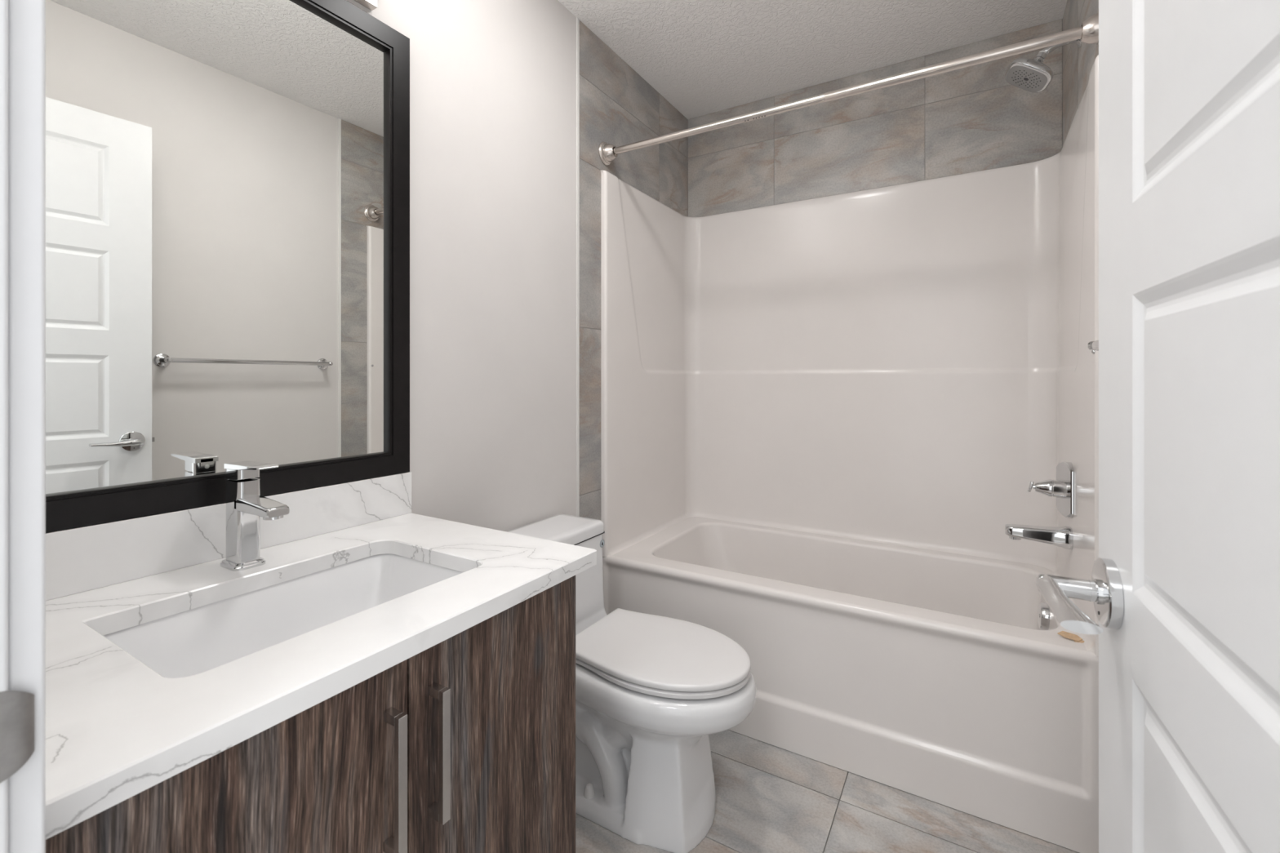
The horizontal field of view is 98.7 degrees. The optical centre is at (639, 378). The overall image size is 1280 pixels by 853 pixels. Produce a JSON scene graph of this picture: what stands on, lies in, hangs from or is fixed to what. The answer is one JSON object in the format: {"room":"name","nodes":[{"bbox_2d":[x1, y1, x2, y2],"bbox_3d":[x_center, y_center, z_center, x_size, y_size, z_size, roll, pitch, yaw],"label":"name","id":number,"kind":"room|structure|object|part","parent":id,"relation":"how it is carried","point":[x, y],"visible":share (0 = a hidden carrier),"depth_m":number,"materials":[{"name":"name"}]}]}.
{"room":"bathroom","nodes":[
{"label":"bathroom","id":0,"kind":"room"},
{"bbox_2d":[346,0,688,558],"bbox_3d":[-0.421,-0.056,1.746,0.121,2.459,2.604,0,0,31],"label":"wall","id":1,"kind":"structure","parent":0,"point":[513,103],"depth_m":1.69,"materials":[{"name":"paint"}]},
{"bbox_2d":[45,0,409,533],"bbox_3d":[-0.764,-0.303,1.041,0.018,1.068,0.739,0,0,31],"label":"wall mirror","id":2,"kind":"object","parent":1,"relation":"attached to","point":[228,181],"visible":0.78,"depth_m":1.01,"materials":[{"name":"black paint"}]},
{"bbox_2d":[45,471,411,600],"bbox_3d":[-0.770,0.282,1.032,0.020,0.100,0.770,0,0,31],"label":"backsplash","id":3,"kind":"structure","parent":1,"relation":"attached to","point":[81,559],"depth_m":0.96,"materials":[{"name":"white stone"}]},
{"bbox_2d":[355,0,377,10],"bbox_3d":[-0.702,-0.979,0.972,0.198,0.237,0.618,0,0,31],"label":"vanity light","id":4,"kind":"object","parent":1,"relation":"attached to","point":[371,5],"visible":1,"depth_m":1.27,"materials":[{"name":"silver metal"}]},
{"bbox_3d":[-0.222,-0.058,1.964,0.003,2.455,0.011,0,0,31],"label":"tile edge trim","id":5,"kind":"part","parent":1,"relation":"part of","materials":[{"name":"silver metal"}]},
{"bbox_2d":[598,13,1098,165],"bbox_3d":[0.502,-0.861,1.726,1.485,0.086,0.086,0,0,31],"label":"shower curtain rod","id":6,"kind":"object","parent":1,"relation":"attached to","point":[1087,33],"visible":0.84,"depth_m":1.59,"materials":[{"name":"silver metal"}]},
{"bbox_2d":[557,0,1067,119],"bbox_3d":[0.274,-1.315,1.346,1.885,0.060,2.634,0,0,31],"label":"ceiling","id":7,"kind":"structure","parent":0,"point":[704,57],"depth_m":2.07,"materials":[{"name":"white paint"}]},
{"bbox_2d":[575,729,1079,852],"bbox_3d":[-0.132,1.200,0.669,1.885,0.060,4.212,0,0,31],"label":"floor","id":8,"kind":"structure","parent":0,"point":[770,798],"depth_m":1.46,"materials":[{"name":"grey tile"}]},
{"bbox_2d":[45,575,575,852],"bbox_3d":[-0.529,0.765,0.856,0.588,0.808,0.716,0,0,31],"label":"vanity cabinet","id":9,"kind":"object","parent":8,"relation":"on","point":[466,744],"visible":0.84,"depth_m":0.73,"materials":[{"name":"brown wood"}]},
{"bbox_3d":[-0.404,0.716,0.573,0.018,0.704,0.355,0,0,31],"label":"cabinet door","id":10,"kind":"part","parent":9,"relation":"part of","materials":[{"name":"brown wood"}]},
{"bbox_2d":[45,512,596,839],"bbox_3d":[-0.529,0.347,0.887,0.580,0.028,0.768,0,0,31],"label":"countertop","id":11,"kind":"structure","parent":9,"relation":"on","point":[117,728],"depth_m":0.67,"materials":[{"name":"white stone"}]},
{"bbox_2d":[220,461,288,571],"bbox_3d":[-0.670,0.241,0.957,0.157,0.182,0.051,0,0,31],"label":"faucet","id":12,"kind":"object","parent":11,"relation":"on","point":[245,504],"visible":1,"depth_m":0.96,"materials":[{"name":"silver metal"}]},
{"bbox_3d":[-0.708,0.328,0.980,0.067,0.010,0.051,0,0,31],"label":"plate","id":13,"kind":"part","parent":12,"relation":"part of","materials":[{"name":"silver metal"}]},
{"bbox_3d":[-0.650,0.221,0.945,0.112,0.024,0.037,0,0,31],"label":"spout","id":14,"kind":"part","parent":12,"relation":"part of","materials":[{"name":"silver metal"}]},
{"bbox_2d":[102,553,462,678],"bbox_3d":[-0.519,0.431,0.870,0.348,0.140,0.503,0,0,31],"label":"undermount sink","id":15,"kind":"object","parent":11,"relation":"in","point":[201,639],"visible":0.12,"depth_m":0.95,"materials":[{"name":"white ceramic"}]},
{"bbox_3d":[-0.306,0.507,0.687,0.032,0.176,0.012,0,0,31],"label":"door pull","id":16,"kind":"part","parent":9,"relation":"part of","materials":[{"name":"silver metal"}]},
{"bbox_3d":[-0.272,0.507,0.744,0.032,0.176,0.012,0,0,31],"label":"door pull","id":17,"kind":"part","parent":9,"relation":"part of","materials":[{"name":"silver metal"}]},
{"bbox_3d":[-0.220,0.716,0.880,0.018,0.704,0.357,0,0,31],"label":"cabinet door","id":18,"kind":"part","parent":9,"relation":"part of","materials":[{"name":"brown wood"}]},
{"bbox_2d":[506,514,756,852],"bbox_3d":[-0.032,0.815,1.549,0.731,0.716,0.379,0,0,31],"label":"toilet","id":19,"kind":"object","parent":8,"relation":"on","point":[651,691],"visible":0.72,"depth_m":1.41,"materials":[{"name":"white ceramic"}]},
{"bbox_3d":[-0.265,0.475,1.690,0.186,0.036,0.298,0,0,31],"label":"tank lid","id":20,"kind":"part","parent":19,"relation":"part of","materials":[{"name":"white ceramic"}]},
{"bbox_3d":[0.075,0.755,1.485,0.450,0.014,0.352,0,0,31],"label":"seat","id":21,"kind":"part","parent":19,"relation":"part of","materials":[{"name":"white plastic"}]},
{"bbox_3d":[0.062,0.744,1.493,0.483,0.039,0.351,0,0,31],"label":"lid","id":22,"kind":"part","parent":19,"relation":"part of","materials":[{"name":"white plastic"}]},
{"bbox_2d":[600,54,1098,852],"bbox_3d":[0.680,0.190,2.022,1.485,1.956,0.756,0,0,31],"label":"bathtub","id":23,"kind":"object","parent":8,"relation":"on","point":[825,421],"visible":0.9,"depth_m":2.10,"materials":[{"name":"plastic"}]},
{"bbox_2d":[602,516,1098,852],"bbox_3d":[0.680,0.920,2.022,1.469,0.496,0.744,0,0,31],"label":"tub","id":24,"kind":"object","parent":23,"relation":"attached to","point":[943,675],"depth_m":1.64,"materials":[{"name":"white plastic"}]},
{"bbox_2d":[1004,524,1072,549],"bbox_3d":[1.224,0.480,1.691,0.165,0.064,0.062,0,0,31],"label":"tub spout","id":25,"kind":"object","parent":23,"relation":"attached to","point":[1060,536],"visible":1,"depth_m":1.67,"materials":[{"name":"silver metal"}]},
{"bbox_2d":[1008,536,1021,539],"bbox_3d":[1.175,0.498,1.721,0.033,0.010,0.033,0,0,31],"label":"outlet","id":26,"kind":"object","parent":25,"relation":"attached to","point":[1011,537],"depth_m":1.71,"materials":[{"name":"silver metal"}]},
{"bbox_3d":[1.241,0.733,1.687,0.028,0.081,0.080,0,0,31],"label":"overflow plate","id":27,"kind":"part","parent":23,"relation":"part of","materials":[{"name":"silver metal"}]},
{"bbox_2d":[1027,461,1074,518],"bbox_3d":[1.248,0.336,1.677,0.108,0.166,0.102,0,0,31],"label":"shower valve","id":28,"kind":"object","parent":23,"relation":"attached to","point":[1062,488],"visible":1,"depth_m":1.65,"materials":[{"name":"silver metal"}]},
{"bbox_3d":[1.250,0.336,1.675,0.086,0.055,0.055,0,0,31],"label":"valve knob","id":29,"kind":"part","parent":28,"relation":"part of","materials":[{"name":"silver metal"}]},
{"bbox_3d":[1.281,0.336,1.657,0.031,0.166,0.102,0,0,31],"label":"valve plate","id":30,"kind":"part","parent":28,"relation":"part of","materials":[{"name":"silver metal"}]},
{"bbox_2d":[1057,631,1084,643],"bbox_3d":[1.110,0.666,1.415,0.056,0.013,0.028,0,0,31],"label":"scrap","id":31,"kind":"object","parent":23,"relation":"on","point":[1076,638],"visible":1,"depth_m":1.41,"materials":[{"name":"beige"}]},
{"bbox_2d":[688,18,1062,217],"bbox_3d":[0.905,-0.056,2.398,1.725,2.459,0.120,0,0,31],"label":"wall","id":32,"kind":"structure","parent":0,"point":[970,119],"depth_m":2.27,"materials":[{"name":"tile"}]},
{"bbox_2d":[1062,0,1098,145],"bbox_3d":[0.954,-0.056,0.920,0.121,2.459,2.604,0,0,31],"label":"wall","id":33,"kind":"structure","parent":0,"point":[1077,63],"depth_m":1.74,"materials":[{"name":"tile"}]},
{"bbox_2d":[1004,39,1081,93],"bbox_3d":[1.231,-0.967,1.679,0.194,0.146,0.133,0,0,31],"label":"showerhead","id":34,"kind":"object","parent":33,"relation":"attached to","point":[1030,75],"visible":0.89,"depth_m":1.67,"materials":[{"name":"silver metal"}]},
{"bbox_3d":[1.196,-0.926,1.700,0.096,0.061,0.113,0,0,20],"label":"plate","id":35,"kind":"part","parent":34,"relation":"part of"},
{"bbox_3d":[1.273,-1.004,1.663,0.107,0.037,0.019,0,0,31],"label":"shower arm","id":36,"kind":"part","parent":34,"relation":"part of","materials":[{"name":"silver metal"}]},
{"bbox_2d":[1087,340,1098,351],"bbox_3d":[0.825,-0.069,0.881,0.079,0.054,0.670,0,0,31],"label":"towel bar","id":37,"kind":"object","parent":33,"relation":"attached to","point":[1092,345],"visible":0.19,"depth_m":1.14,"materials":[{"name":"silver metal"}]},
{"bbox_3d":[0.802,-0.069,0.895,0.018,0.018,0.616,0,0,31],"label":"rail","id":38,"kind":"part","parent":37,"relation":"part of","materials":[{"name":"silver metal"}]},
{"bbox_3d":[-0.370,-0.056,0.266,1.495,2.459,0.120,0,0,31],"label":"wall","id":39,"kind":"structure","parent":0,"visible":0},
{"bbox_2d":[0,0,45,852],"bbox_3d":[-0.136,0.098,0.135,0.866,2.143,0.140,0,0,31],"label":"door frame","id":40,"kind":"structure","parent":39,"relation":"attached to","point":[22,22],"depth_m":0.38,"materials":[{"name":"white paint"}]},
{"bbox_3d":[-0.428,0.237,0.355,0.005,0.062,0.052,0,0,26],"label":"strike plate","id":41,"kind":"part","parent":40,"relation":"part of","materials":[{"name":"metal"}]},
{"bbox_2d":[1035,0,1279,852],"bbox_3d":[0.339,0.130,0.314,0.101,2.056,0.710,0,0,27],"label":"door","id":42,"kind":"structure","parent":39,"relation":"in","point":[1184,587],"depth_m":0.41,"materials":[{"name":"white paint"}]},
{"bbox_3d":[0.425,0.222,0.539,0.046,0.021,0.126,0,0,27],"label":"lever","id":43,"kind":"part","parent":42,"relation":"part of","materials":[{"name":"silver metal"}]},
{"bbox_3d":[0.478,0.222,0.569,0.020,0.068,0.068,0,0,27],"label":"lever handle","id":44,"kind":"part","parent":42,"relation":"part of","materials":[{"name":"silver metal"}]}
]}

